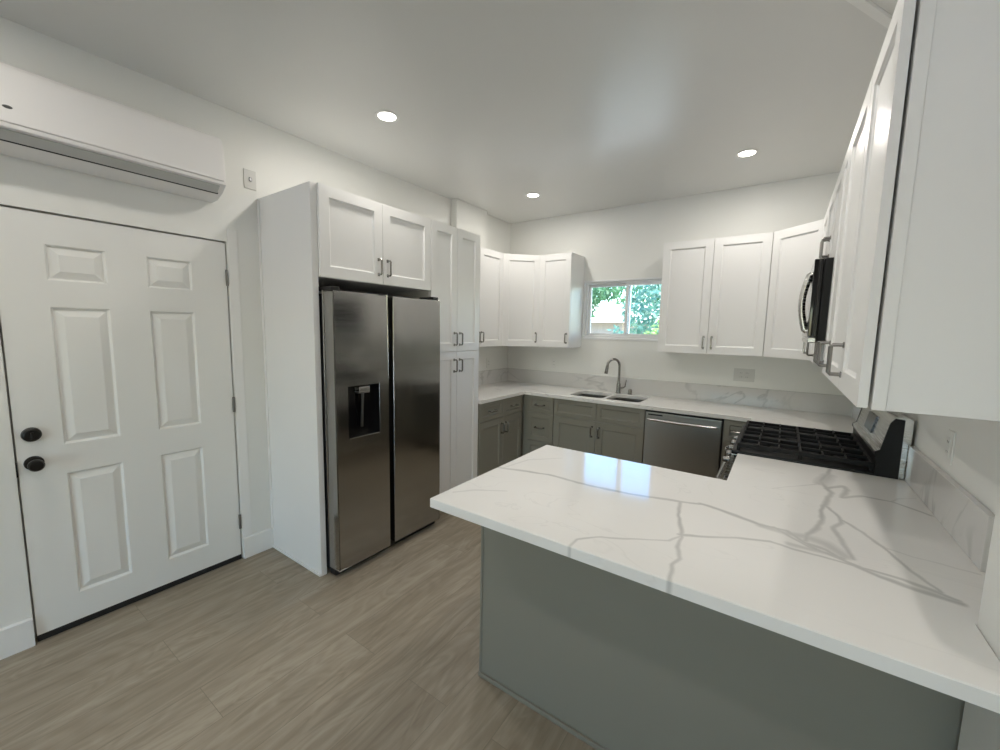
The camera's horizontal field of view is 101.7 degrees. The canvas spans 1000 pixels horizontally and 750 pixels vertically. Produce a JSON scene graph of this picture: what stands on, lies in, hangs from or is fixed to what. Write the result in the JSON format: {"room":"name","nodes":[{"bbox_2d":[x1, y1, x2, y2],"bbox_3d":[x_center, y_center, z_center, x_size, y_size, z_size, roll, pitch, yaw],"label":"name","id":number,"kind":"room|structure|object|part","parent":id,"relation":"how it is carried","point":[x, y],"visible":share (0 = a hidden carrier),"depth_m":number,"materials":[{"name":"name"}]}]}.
{"room":"kitchen","nodes":[
{"label":"kitchen","id":0,"kind":"room"},
{"bbox_2d":[0,16,510,643],"bbox_3d":[-2.165,-0.131,2.001,0.140,2.837,7.738,5,8,35],"label":"wall","id":1,"kind":"structure","parent":0,"point":[280,160],"depth_m":2.33,"materials":[{"name":"paint"}]},
{"bbox_2d":[0,617,35,659],"bbox_3d":[-3.288,1.375,0.449,0.014,0.142,3.680,5,8,35],"label":"baseboard","id":2,"kind":"structure","parent":1,"relation":"attached to","point":[17,637],"depth_m":1.90,"materials":[{"name":"paint"}]},
{"bbox_2d":[0,62,225,202],"bbox_3d":[-1.887,-1.145,1.954,0.210,0.344,0.940,5,8,35],"label":"air conditioner","id":3,"kind":"object","parent":1,"relation":"attached to","point":[43,120],"visible":1,"depth_m":1.89,"materials":[{"name":"white plastic"}]},
{"bbox_2d":[0,206,241,641],"bbox_3d":[-1.986,0.238,2.247,0.214,2.055,0.922,5,8,35],"label":"door","id":4,"kind":"structure","parent":1,"relation":"in","point":[115,339],"depth_m":2.14,"materials":[{"name":"paint"}]},
{"bbox_3d":[-2.228,0.438,1.876,0.012,0.070,0.006,5,8,35],"label":"strike plate","id":5,"kind":"part","parent":4,"relation":"part of","materials":[{"name":"black plastic"}]},
{"bbox_3d":[-2.163,0.417,1.896,0.080,0.066,0.066,5,8,35],"label":"knob","id":6,"kind":"part","parent":4,"relation":"part of","materials":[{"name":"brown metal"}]},
{"bbox_2d":[227,229,251,537],"bbox_3d":[-1.673,0.094,2.618,0.004,1.988,0.056,5,8,35],"label":"trim","id":7,"kind":"structure","parent":1,"relation":"attached to","point":[232,247],"depth_m":2.61,"materials":[{"name":"paint"}]},
{"bbox_2d":[243,168,255,190],"bbox_3d":[-1.575,-1.233,2.566,0.014,0.116,0.072,5,8,35],"label":"wall switch","id":8,"kind":"object","parent":1,"relation":"attached to","point":[249,176],"visible":1,"depth_m":2.56,"materials":[{"name":"plastic"}]},
{"bbox_2d":[243,527,273,558],"bbox_3d":[-1.649,1.147,2.789,0.014,0.142,0.195,5,8,35],"label":"baseboard","id":9,"kind":"structure","parent":1,"relation":"attached to","point":[261,541],"depth_m":2.78,"materials":[{"name":"paint"}]},
{"bbox_2d":[316,182,430,292],"bbox_3d":[-1.014,-0.888,2.857,0.660,0.524,0.900,5,8,35],"label":"upper cabinet","id":10,"kind":"object","parent":1,"relation":"attached to","point":[364,244],"visible":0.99,"depth_m":2.64,"materials":[{"name":"white paint"}]},
{"bbox_3d":[-0.912,-0.848,2.515,0.020,0.520,0.446,5,8,35],"label":"door","id":11,"kind":"part","parent":10,"relation":"part of","materials":[{"name":"white paint"}]},
{"bbox_3d":[-0.783,-0.709,2.668,0.040,0.116,0.016,5,8,35],"label":"handle","id":12,"kind":"part","parent":10,"relation":"part of","materials":[{"name":"silver metal"}]},
{"bbox_3d":[-0.741,-0.715,2.728,0.040,0.116,0.016,5,8,35],"label":"handle","id":13,"kind":"part","parent":10,"relation":"part of","materials":[{"name":"silver metal"}]},
{"bbox_3d":[-0.655,-0.884,2.882,0.020,0.520,0.446,5,8,35],"label":"door","id":14,"kind":"part","parent":10,"relation":"part of","materials":[{"name":"white paint"}]},
{"bbox_2d":[479,247,503,346],"bbox_3d":[-0.308,-0.785,4.147,0.368,0.986,0.787,5,8,35],"label":"upper cabinet","id":15,"kind":"object","parent":1,"relation":"attached to","point":[491,261],"visible":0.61,"depth_m":4.22,"materials":[{"name":"white paint"}]},
{"bbox_2d":[478,368,507,384],"bbox_3d":[-0.300,0.046,4.583,0.020,0.159,1.374,5,8,35],"label":"backsplash","id":16,"kind":"structure","parent":1,"relation":"attached to","point":[496,375],"depth_m":4.87,"materials":[{"name":"stone"}]},
{"bbox_2d":[0,454,595,749],"bbox_3d":[0.161,1.553,0.537,6.800,0.100,8.138,5,8,35],"label":"floor","id":17,"kind":"structure","parent":0,"point":[260,651],"depth_m":1.84,"materials":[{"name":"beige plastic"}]},
{"bbox_2d":[257,181,326,576],"bbox_3d":[-1.327,0.061,2.588,0.600,2.358,0.048,5,8,35],"label":"panel","id":18,"kind":"object","parent":17,"relation":"on","point":[287,218],"visible":1,"depth_m":2.54,"materials":[{"name":"white paint"}]},
{"bbox_2d":[319,286,439,574],"bbox_3d":[-0.995,0.314,2.961,0.692,1.778,0.894,5,8,35],"label":"refrigerator","id":19,"kind":"object","parent":17,"relation":"on","point":[380,354],"visible":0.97,"depth_m":2.66,"materials":[{"name":"silver metal"}]},
{"bbox_3d":[-0.898,0.343,2.593,0.112,1.714,0.398,5,8,35],"label":"door","id":20,"kind":"part","parent":19,"relation":"part of","materials":[{"name":"silver metal"}]},
{"bbox_3d":[-0.874,0.217,2.584,0.032,0.226,0.018,5,8,35],"label":"dispenser lever","id":21,"kind":"part","parent":19,"relation":"part of","materials":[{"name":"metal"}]},
{"bbox_3d":[-0.630,0.306,2.976,0.100,1.702,0.452,5,8,35],"label":"door","id":22,"kind":"part","parent":19,"relation":"part of","materials":[{"name":"silver metal"}]},
{"bbox_2d":[378,219,479,493],"bbox_3d":[-0.600,-0.035,3.571,0.656,2.360,0.603,5,8,35],"label":"pantry cabinet","id":23,"kind":"object","parent":17,"relation":"on","point":[455,252],"visible":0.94,"depth_m":3.40,"materials":[{"name":"white paint"}]},
{"bbox_3d":[-0.445,-0.680,3.215,0.020,0.990,0.298,5,8,35],"label":"door","id":24,"kind":"part","parent":23,"relation":"part of","materials":[{"name":"white paint"}]},
{"bbox_3d":[-0.466,0.440,3.339,0.020,1.257,0.298,5,8,35],"label":"door","id":25,"kind":"part","parent":23,"relation":"part of","materials":[{"name":"white paint"}]},
{"bbox_3d":[-0.365,-0.076,3.361,0.040,0.116,0.016,5,8,35],"label":"handle","id":26,"kind":"part","parent":23,"relation":"part of","materials":[{"name":"silver metal"}]},
{"bbox_3d":[-0.361,-0.294,3.337,0.040,0.116,0.016,5,8,35],"label":"handle","id":27,"kind":"part","parent":23,"relation":"part of","materials":[{"name":"silver metal"}]},
{"bbox_3d":[-0.294,0.416,3.586,0.020,1.257,0.298,5,8,35],"label":"door","id":28,"kind":"part","parent":23,"relation":"part of","materials":[{"name":"white paint"}]},
{"bbox_3d":[-0.272,-0.704,3.461,0.020,0.990,0.298,5,8,35],"label":"door","id":29,"kind":"part","parent":23,"relation":"part of","materials":[{"name":"white paint"}]},
{"bbox_2d":[477,395,522,476],"bbox_3d":[-0.212,0.646,4.218,0.668,0.878,0.784,5,8,35],"label":"base cabinet","id":30,"kind":"object","parent":17,"relation":"on","point":[499,421],"visible":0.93,"depth_m":3.99,"materials":[{"name":"grey paint"}]},
{"bbox_3d":[-0.092,0.723,3.903,0.020,0.596,0.390,5,8,35],"label":"door","id":31,"kind":"part","parent":30,"relation":"part of","materials":[{"name":"grey paint"}]},
{"bbox_3d":[-0.085,0.336,3.860,0.020,0.174,0.390,5,8,35],"label":"drawer","id":32,"kind":"part","parent":30,"relation":"part of","materials":[{"name":"grey paint"}]},
{"bbox_3d":[0.122,0.693,4.208,0.020,0.596,0.350,5,8,35],"label":"door","id":33,"kind":"part","parent":30,"relation":"part of","materials":[{"name":"grey paint"}]},
{"bbox_3d":[0.129,0.306,4.165,0.020,0.174,0.350,5,8,35],"label":"drawer","id":34,"kind":"part","parent":30,"relation":"part of","materials":[{"name":"grey paint"}]},
{"bbox_2d":[522,394,553,455],"bbox_3d":[0.550,0.629,4.501,0.376,0.878,0.668,5,8,35],"label":"base cabinet","id":35,"kind":"object","parent":17,"relation":"on","point":[538,411],"visible":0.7,"depth_m":4.25,"materials":[{"name":"grey paint"}]},
{"bbox_3d":[0.410,0.842,4.272,0.301,0.296,0.020,5,8,35],"label":"drawer","id":36,"kind":"part","parent":35,"relation":"part of","materials":[{"name":"grey paint"}]},
{"bbox_3d":[0.416,0.544,4.239,0.301,0.296,0.020,5,8,35],"label":"drawer","id":37,"kind":"part","parent":35,"relation":"part of","materials":[{"name":"grey paint"}]},
{"bbox_3d":[0.421,0.307,4.212,0.301,0.174,0.020,5,8,35],"label":"drawer","id":38,"kind":"part","parent":35,"relation":"part of","materials":[{"name":"grey paint"}]},
{"bbox_2d":[553,398,645,463],"bbox_3d":[1.073,0.680,4.138,0.898,0.878,0.666,5,8,35],"label":"base cabinet","id":39,"kind":"object","parent":17,"relation":"on","point":[612,431],"visible":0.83,"depth_m":3.85,"materials":[{"name":"grey paint"}]},
{"bbox_3d":[0.727,0.723,4.039,0.445,0.596,0.020,5,8,35],"label":"door","id":40,"kind":"part","parent":39,"relation":"part of","materials":[{"name":"grey paint"}]},
{"bbox_3d":[0.734,0.337,3.996,0.445,0.174,0.020,5,8,35],"label":"false drawer","id":41,"kind":"part","parent":39,"relation":"part of","materials":[{"name":"grey paint"}]},
{"bbox_3d":[1.095,0.759,3.784,0.445,0.596,0.020,5,8,35],"label":"door","id":42,"kind":"part","parent":39,"relation":"part of","materials":[{"name":"grey paint"}]},
{"bbox_3d":[1.102,0.372,3.741,0.445,0.174,0.020,5,8,35],"label":"false drawer","id":43,"kind":"part","parent":39,"relation":"part of","materials":[{"name":"grey paint"}]},
{"bbox_2d":[478,368,860,432],"bbox_3d":[1.075,0.194,3.647,3.360,0.194,1.395,5,8,35],"label":"countertop","id":44,"kind":"structure","parent":39,"relation":"on","point":[801,409],"depth_m":3.78,"materials":[{"name":"white stone"}]},
{"bbox_2d":[577,394,643,401],"bbox_3d":[1.088,0.339,4.084,0.712,0.189,0.397,5,8,35],"label":"sink","id":45,"kind":"object","parent":44,"relation":"in","point":[585,395],"visible":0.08,"depth_m":4.21,"materials":[{"name":"silver metal"}]},
{"bbox_3d":[0.941,0.325,4.186,0.353,0.189,0.397,5,8,35],"label":"bowl","id":46,"kind":"part","parent":45,"relation":"part of","materials":[{"name":"silver metal"}]},
{"bbox_3d":[1.241,0.354,3.979,0.339,0.189,0.397,5,8,35],"label":"bowl","id":47,"kind":"part","parent":45,"relation":"part of","materials":[{"name":"silver metal"}]},
{"bbox_2d":[604,358,626,392],"bbox_3d":[1.193,0.007,4.234,0.236,0.369,0.091,1,6,-1],"label":"faucet","id":48,"kind":"object","parent":44,"relation":"on","point":[618,388],"visible":1,"depth_m":4.23,"materials":[{"name":"silver metal"}]},
{"bbox_3d":[1.177,-0.042,4.226,0.168,0.269,0.025,-1,7,-17],"label":"spout","id":49,"kind":"part","parent":48,"relation":"part of","materials":[{"name":"silver metal"}]},
{"bbox_2d":[643,410,723,477],"bbox_3d":[1.677,0.743,3.686,0.610,0.874,0.673,5,8,35],"label":"dishwasher","id":50,"kind":"object","parent":17,"relation":"on","point":[692,444],"visible":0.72,"depth_m":3.42,"materials":[{"name":"silver metal"}]},
{"bbox_3d":[1.509,0.405,3.397,0.552,0.024,0.062,5,8,35],"label":"handle","id":51,"kind":"part","parent":50,"relation":"part of","materials":[{"name":"silver metal"}]},
{"bbox_2d":[719,419,723,467],"bbox_3d":[1.706,0.724,3.727,0.610,0.844,0.570,5,8,35],"label":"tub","id":52,"kind":"object","parent":50,"relation":"in","point":[723,419],"depth_m":3.30,"materials":[{"name":"plastic"}]},
{"bbox_2d":[478,526,964,749],"bbox_3d":[0.730,0.950,1.635,1.525,0.878,0.690,5,8,35],"label":"base cabinet","id":53,"kind":"object","parent":17,"relation":"on","point":[615,662],"visible":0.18,"depth_m":1.36,"materials":[{"name":"grey paint"}]},
{"bbox_3d":[-0.076,0.917,1.796,0.011,0.878,0.023,5,8,35],"label":"corner trim","id":54,"kind":"part","parent":53,"relation":"part of","materials":[{"name":"grey paint"}]},
{"bbox_3d":[0.485,1.399,1.435,1.416,0.020,0.012,5,8,35],"label":"shoe moulding","id":55,"kind":"part","parent":53,"relation":"part of","materials":[{"name":"grey paint"}]},
{"bbox_2d":[430,445,999,713],"bbox_3d":[0.784,0.408,1.667,1.561,0.194,1.421,5,8,35],"label":"countertop","id":56,"kind":"structure","parent":53,"relation":"on","point":[887,575],"depth_m":1.25,"materials":[{"name":"white stone"}]},
{"bbox_2d":[720,419,745,478],"bbox_3d":[2.029,0.771,3.479,0.203,0.878,0.668,5,8,35],"label":"base cabinet","id":57,"kind":"object","parent":17,"relation":"on","point":[731,428],"visible":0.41,"depth_m":3.24,"materials":[{"name":"grey paint"}]},
{"bbox_3d":[1.864,0.832,3.253,0.186,0.596,0.020,5,8,35],"label":"door","id":58,"kind":"part","parent":57,"relation":"part of","materials":[{"name":"grey paint"}]},
{"bbox_3d":[1.871,0.446,3.210,0.186,0.174,0.020,5,8,35],"label":"drawer","id":59,"kind":"part","parent":57,"relation":"part of","materials":[{"name":"grey paint"}]},
{"bbox_2d":[715,407,914,480],"bbox_3d":[1.719,0.699,2.380,0.768,1.141,0.762,5,8,35],"label":"gas range","id":60,"kind":"object","parent":17,"relation":"on","point":[879,442],"visible":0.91,"depth_m":2.11,"materials":[{"name":"black metal"}]},
{"bbox_3d":[1.427,0.576,2.573,0.053,0.025,0.646,5,8,35],"label":"oven handle","id":61,"kind":"part","parent":60,"relation":"part of","materials":[{"name":"silver metal"}]},
{"bbox_3d":[1.281,0.478,2.309,0.035,0.042,0.042,5,8,35],"label":"knob","id":62,"kind":"part","parent":60,"relation":"part of","materials":[{"name":"silver metal"}]},
{"bbox_3d":[1.364,0.466,2.428,0.035,0.042,0.042,5,8,35],"label":"knob","id":63,"kind":"part","parent":60,"relation":"part of","materials":[{"name":"silver metal"}]},
{"bbox_3d":[1.478,0.463,2.526,0.069,0.130,0.756,5,8,35],"label":"control panel","id":64,"kind":"part","parent":60,"relation":"part of","materials":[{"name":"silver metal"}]},
{"bbox_3d":[1.470,0.389,2.266,0.103,0.031,0.104,5,8,35],"label":"burner","id":65,"kind":"part","parent":60,"relation":"part of","materials":[{"name":"metal"}]},
{"bbox_2d":[731,425,873,475],"bbox_3d":[1.715,0.410,2.355,0.590,0.021,0.758,5,8,35],"label":"cooktop","id":66,"kind":"object","parent":60,"relation":"in","point":[736,450],"depth_m":2.11,"materials":[{"name":"black metal"}]},
{"bbox_3d":[1.691,0.410,2.113,0.103,0.031,0.104,5,8,35],"label":"burner","id":67,"kind":"part","parent":60,"relation":"part of","materials":[{"name":"metal"}]},
{"bbox_3d":[1.950,0.385,2.188,0.005,0.074,0.738,5,8,35],"label":"riser panel","id":68,"kind":"part","parent":60,"relation":"part of","materials":[{"name":"metal"}]},
{"bbox_2d":[0,0,897,223],"bbox_3d":[0.217,-1.375,0.212,6.800,0.120,8.138,5,8,35],"label":"ceiling","id":69,"kind":"structure","parent":0,"point":[582,106],"depth_m":2.10,"materials":[{"name":"paint"}]},
{"bbox_2d":[375,110,398,122],"bbox_3d":[-0.691,-1.582,2.491,0.146,0.004,0.146,5,8,35],"label":"recessed light","id":70,"kind":"object","parent":69,"relation":"in","point":[383,115],"visible":1,"depth_m":2.49,"materials":[{"name":"plastic"}]},
{"bbox_2d":[525,193,540,197],"bbox_3d":[0.316,-1.718,3.892,0.146,0.004,0.146,5,8,35],"label":"recessed light","id":71,"kind":"object","parent":69,"relation":"in","point":[530,195],"visible":1,"depth_m":3.89,"materials":[{"name":"paint"}]},
{"bbox_2d":[735,149,758,157],"bbox_3d":[1.762,-1.581,2.904,0.146,0.004,0.146,5,8,35],"label":"recessed light","id":72,"kind":"object","parent":69,"relation":"in","point":[747,152],"visible":1,"depth_m":2.90,"materials":[{"name":"paint"}]},
{"bbox_2d":[846,0,891,27],"bbox_3d":[1.428,-1.437,1.586,0.847,0.014,0.034,-2,7,-25],"label":"batten","id":73,"kind":"object","parent":69,"relation":"attached to","point":[868,7],"visible":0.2,"depth_m":1.60,"materials":[{"name":"paint"}]},
{"bbox_2d":[451,198,486,247],"bbox_3d":[-0.319,-1.567,4.285,0.075,0.417,0.507,5,8,35],"label":"wall","id":74,"kind":"structure","parent":0,"point":[465,216],"depth_m":4.22,"materials":[{"name":"paint"}]},
{"bbox_2d":[508,172,844,453],"bbox_3d":[1.523,-0.307,4.226,3.642,2.837,0.140,5,8,35],"label":"wall","id":75,"kind":"structure","parent":0,"point":[623,242],"depth_m":4.02,"materials":[{"name":"paint"}]},
{"bbox_2d":[502,253,540,346],"bbox_3d":[0.193,-0.830,4.642,0.621,0.986,0.615,5,8,35],"label":"upper cabinet","id":76,"kind":"object","parent":75,"relation":"attached to","point":[521,274],"visible":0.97,"depth_m":4.42,"materials":[{"name":"white paint"}]},
{"bbox_2d":[551,358,556,367],"bbox_3d":[0.632,-0.141,4.774,0.072,0.116,0.009,5,8,35],"label":"wall outlet","id":77,"kind":"object","parent":75,"relation":"attached to","point":[553,360],"visible":1,"depth_m":4.77,"materials":[{"name":"white plastic"}]},
{"bbox_2d":[538,252,584,347],"bbox_3d":[0.659,-0.802,4.469,0.376,0.986,0.368,5,8,35],"label":"upper cabinet","id":78,"kind":"object","parent":75,"relation":"attached to","point":[562,274],"visible":1,"depth_m":4.36,"materials":[{"name":"white paint"}]},
{"bbox_2d":[581,277,661,341],"bbox_3d":[1.342,-0.684,4.288,0.963,0.638,0.106,5,8,35],"label":"window","id":79,"kind":"structure","parent":75,"relation":"in","point":[588,285],"depth_m":4.33,"materials":[{"name":"white plastic"}]},
{"bbox_3d":[1.186,-0.705,4.430,0.460,0.552,0.028,5,8,35],"label":"sash","id":80,"kind":"part","parent":79,"relation":"part of","materials":[{"name":"clear glass"}]},
{"bbox_3d":[1.513,-0.669,4.166,0.460,0.552,0.028,5,8,35],"label":"sash","id":81,"kind":"part","parent":79,"relation":"part of","materials":[{"name":"white plastic"}]},
{"bbox_2d":[508,368,852,415],"bbox_3d":[1.469,0.122,4.206,3.360,0.159,0.020,5,8,35],"label":"backsplash","id":82,"kind":"structure","parent":75,"relation":"attached to","point":[778,399],"depth_m":3.88,"materials":[{"name":"stone"}]},
{"bbox_2d":[657,232,773,355],"bbox_3d":[1.893,-0.684,3.616,0.828,0.986,0.368,5,8,35],"label":"upper cabinet","id":83,"kind":"object","parent":75,"relation":"attached to","point":[715,291],"visible":0.96,"depth_m":3.48,"materials":[{"name":"white paint"}]},
{"bbox_3d":[1.647,-0.689,3.624,0.410,0.982,0.020,5,8,35],"label":"door","id":84,"kind":"part","parent":83,"relation":"part of","materials":[{"name":"white paint"}]},
{"bbox_3d":[1.986,-0.657,3.390,0.410,0.982,0.020,5,8,35],"label":"door","id":85,"kind":"part","parent":83,"relation":"part of","materials":[{"name":"white paint"}]},
{"bbox_2d":[733,368,754,381],"bbox_3d":[2.209,0.000,3.684,0.164,0.116,0.009,5,8,35],"label":"wall outlet","id":86,"kind":"object","parent":75,"relation":"attached to","point":[740,374],"visible":1,"depth_m":3.68,"materials":[{"name":"white plastic"}]},
{"bbox_2d":[739,371,742,378],"bbox_3d":[2.188,-0.002,3.696,0.033,0.068,0.003,5,8,35],"label":"receptacle","id":87,"kind":"object","parent":86,"relation":"attached to","point":[740,372],"depth_m":3.69,"materials":[{"name":"white plastic"}]},
{"bbox_2d":[745,371,748,378],"bbox_3d":[2.226,0.002,3.669,0.033,0.068,0.003,5,8,35],"label":"receptacle","id":88,"kind":"object","parent":86,"relation":"attached to","point":[746,372],"depth_m":3.67,"materials":[{"name":"white plastic"}]},
{"bbox_2d":[763,219,823,359],"bbox_3d":[2.428,-0.616,3.097,0.644,0.986,0.616,5,8,35],"label":"upper cabinet","id":89,"kind":"object","parent":75,"relation":"attached to","point":[795,251],"visible":0.38,"depth_m":3.10,"materials":[{"name":"white paint"}]},
{"bbox_3d":[2.209,-0.207,2.942,0.040,0.116,0.016,0,6,-13],"label":"handle","id":90,"kind":"part","parent":89,"relation":"part of","materials":[{"name":"silver metal"}]},
{"bbox_2d":[902,412,999,513],"bbox_3d":[2.072,-0.046,1.967,0.140,2.837,2.963,5,8,35],"label":"wall","id":91,"kind":"structure","parent":0,"point":[975,466],"depth_m":1.31,"materials":[{"name":"paint"}]},
{"bbox_2d":[806,203,829,363],"bbox_3d":[2.241,-0.566,2.612,0.388,0.986,0.412,5,8,35],"label":"upper cabinet","id":92,"kind":"object","parent":91,"relation":"attached to","point":[811,354],"visible":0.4,"depth_m":2.62,"materials":[{"name":"white paint"}]},
{"bbox_3d":[1.993,-0.175,2.614,0.040,0.116,0.016,5,8,35],"label":"handle","id":93,"kind":"part","parent":92,"relation":"part of","materials":[{"name":"silver metal"}]},
{"bbox_2d":[819,159,844,259],"bbox_3d":[1.910,-0.792,2.101,0.388,0.436,0.760,5,8,35],"label":"upper cabinet","id":94,"kind":"object","parent":91,"relation":"attached to","point":[830,239],"visible":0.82,"depth_m":2.14,"materials":[{"name":"white paint"}]},
{"bbox_2d":[798,257,833,342],"bbox_3d":[1.871,-0.372,2.170,0.466,0.403,0.756,5,8,35],"label":"microwave","id":95,"kind":"object","parent":94,"relation":"attached to","point":[814,297],"visible":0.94,"depth_m":1.96,"materials":[{"name":"black metal"}]},
{"bbox_3d":[1.587,-0.375,2.120,0.054,0.316,0.031,5,8,35],"label":"handle","id":96,"kind":"part","parent":95,"relation":"part of","materials":[{"name":"silver metal"}]},
{"bbox_3d":[1.775,-0.406,2.324,0.036,0.371,0.604,5,8,35],"label":"door","id":97,"kind":"part","parent":95,"relation":"part of","materials":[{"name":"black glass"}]},
{"bbox_3d":[1.559,-0.376,2.016,0.036,0.371,0.145,5,8,35],"label":"control panel","id":98,"kind":"part","parent":95,"relation":"part of","materials":[{"name":"black glass"}]},
{"bbox_3d":[1.785,-0.692,2.241,0.040,0.116,0.016,5,8,35],"label":"handle","id":99,"kind":"part","parent":94,"relation":"part of","materials":[{"name":"silver metal"}]},
{"bbox_3d":[1.745,-0.686,2.184,0.040,0.116,0.016,5,8,35],"label":"handle","id":100,"kind":"part","parent":94,"relation":"part of","materials":[{"name":"silver metal"}]},
{"bbox_3d":[1.901,-0.819,2.338,0.020,0.432,0.376,5,8,35],"label":"door","id":101,"kind":"part","parent":94,"relation":"part of","materials":[{"name":"white paint"}]},
{"bbox_3d":[1.683,-0.788,2.028,0.020,0.432,0.376,5,8,35],"label":"door","id":102,"kind":"part","parent":94,"relation":"part of","materials":[{"name":"white paint"}]},
{"bbox_2d":[813,138,851,375],"bbox_3d":[1.616,-0.479,1.718,0.388,0.986,0.248,5,8,35],"label":"upper cabinet","id":103,"kind":"object","parent":91,"relation":"attached to","point":[847,157],"visible":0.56,"depth_m":1.84,"materials":[{"name":"white paint"}]},
{"bbox_3d":[1.513,-0.109,1.929,0.040,0.116,0.016,5,8,35],"label":"handle","id":104,"kind":"part","parent":103,"relation":"part of","materials":[{"name":"silver metal"}]},
{"bbox_2d":[816,76,872,387],"bbox_3d":[1.407,-0.450,1.420,0.388,0.986,0.479,5,8,35],"label":"upper cabinet","id":105,"kind":"object","parent":91,"relation":"attached to","point":[860,131],"visible":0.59,"depth_m":1.55,"materials":[{"name":"white paint"}]},
{"bbox_3d":[1.371,-0.089,1.725,0.040,0.116,0.016,5,8,35],"label":"handle","id":106,"kind":"part","parent":105,"relation":"part of","materials":[{"name":"silver metal"}]},
{"bbox_2d":[852,404,860,420],"bbox_3d":[2.547,0.293,2.843,0.020,0.159,0.999,5,8,35],"label":"backsplash","id":107,"kind":"structure","parent":91,"relation":"attached to","point":[856,410],"depth_m":3.11,"materials":[{"name":"stone"}]},
{"bbox_2d":[826,0,999,420],"bbox_3d":[1.142,-0.413,1.042,0.388,0.986,0.443,5,8,35],"label":"upper cabinet","id":108,"kind":"object","parent":91,"relation":"attached to","point":[922,331],"visible":1,"depth_m":0.91,"materials":[{"name":"white paint"}]},
{"bbox_3d":[1.095,-0.051,1.332,0.040,0.116,0.016,5,8,35],"label":"handle","id":109,"kind":"part","parent":108,"relation":"part of","materials":[{"name":"silver metal"}]},
{"bbox_3d":[1.026,-0.425,1.127,0.020,0.982,0.431,5,8,35],"label":"door","id":110,"kind":"part","parent":108,"relation":"part of","materials":[{"name":"white paint"}]},
{"bbox_2d":[943,429,955,464],"bbox_3d":[1.589,0.254,1.441,0.009,0.116,0.072,5,8,35],"label":"wall outlet","id":111,"kind":"object","parent":91,"relation":"attached to","point":[951,435],"visible":1,"depth_m":1.43,"materials":[{"name":"white plastic"}]},
{"bbox_2d":[945,437,950,456],"bbox_3d":[1.587,0.254,1.442,0.003,0.068,0.033,5,8,35],"label":"receptacle","id":112,"kind":"object","parent":111,"relation":"attached to","point":[948,440],"depth_m":1.44,"materials":[{"name":"white plastic"}]},
{"bbox_2d":[905,446,994,571],"bbox_3d":[1.577,0.428,1.458,0.020,0.159,0.859,5,8,35],"label":"backsplash","id":113,"kind":"structure","parent":91,"relation":"attached to","point":[965,518],"depth_m":1.32,"materials":[{"name":"stone"}]},
{"bbox_2d":[957,486,999,749],"bbox_3d":[0.502,0.162,-0.182,0.248,2.837,2.375,5,8,35],"label":"wall","id":114,"kind":"structure","parent":0,"point":[980,726],"depth_m":0.87,"materials":[{"name":"paint"}]},
{"label":"outside","id":115,"kind":"structure","parent":0,"visible":0},
{"bbox_3d":[12.097,-0.462,22.477,50.000,0.230,41.662,5,8,35],"label":"ground","id":116,"kind":"structure","parent":115,"visible":0},
{"bbox_2d":[591,287,621,317],"bbox_3d":[2.111,-1.482,12.767,3.328,3.554,2.421,5,8,35],"label":"leafy tree","id":117,"kind":"object","parent":116,"relation":"on","point":[599,294],"visible":0.13,"depth_m":11.86,"materials":[{"name":"green plant"}]},
{"bbox_2d":[607,325,623,333],"bbox_3d":[2.648,-0.182,9.453,0.740,1.977,1.099,5,8,35],"label":"bush","id":118,"kind":"object","parent":116,"relation":"on","point":[615,330],"visible":0.04,"depth_m":9.30,"materials":[{"name":"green plant"}]},
{"bbox_2d":[591,304,659,333],"bbox_3d":[3.759,-1.472,16.620,5.800,2.750,3.700,5,8,35],"label":"house","id":119,"kind":"structure","parent":116,"relation":"on","point":[607,316],"depth_m":14.83,"materials":[{"name":"paint"}]},
{"bbox_2d":[615,285,660,303],"bbox_3d":[8.389,-2.592,17.916,7.200,4.867,2.980,5,8,35],"label":"leafy tree","id":120,"kind":"object","parent":116,"relation":"on","point":[622,300],"visible":0.02,"depth_m":19.03,"materials":[{"name":"green plant"}]},
{"bbox_2d":[620,284,660,333],"bbox_3d":[4.092,-0.955,9.958,2.283,3.235,2.048,5,8,35],"label":"leafy tree","id":121,"kind":"object","parent":116,"relation":"on","point":[645,312],"visible":0.2,"depth_m":9.74,"materials":[{"name":"green plant"}]},
{"bbox_2d":[644,319,658,333],"bbox_3d":[3.547,-0.155,8.756,1.299,2.152,1.066,5,8,35],"label":"bush","id":122,"kind":"object","parent":116,"relation":"on","point":[654,331],"visible":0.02,"depth_m":8.67,"materials":[{"name":"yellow plant"}]}
]}

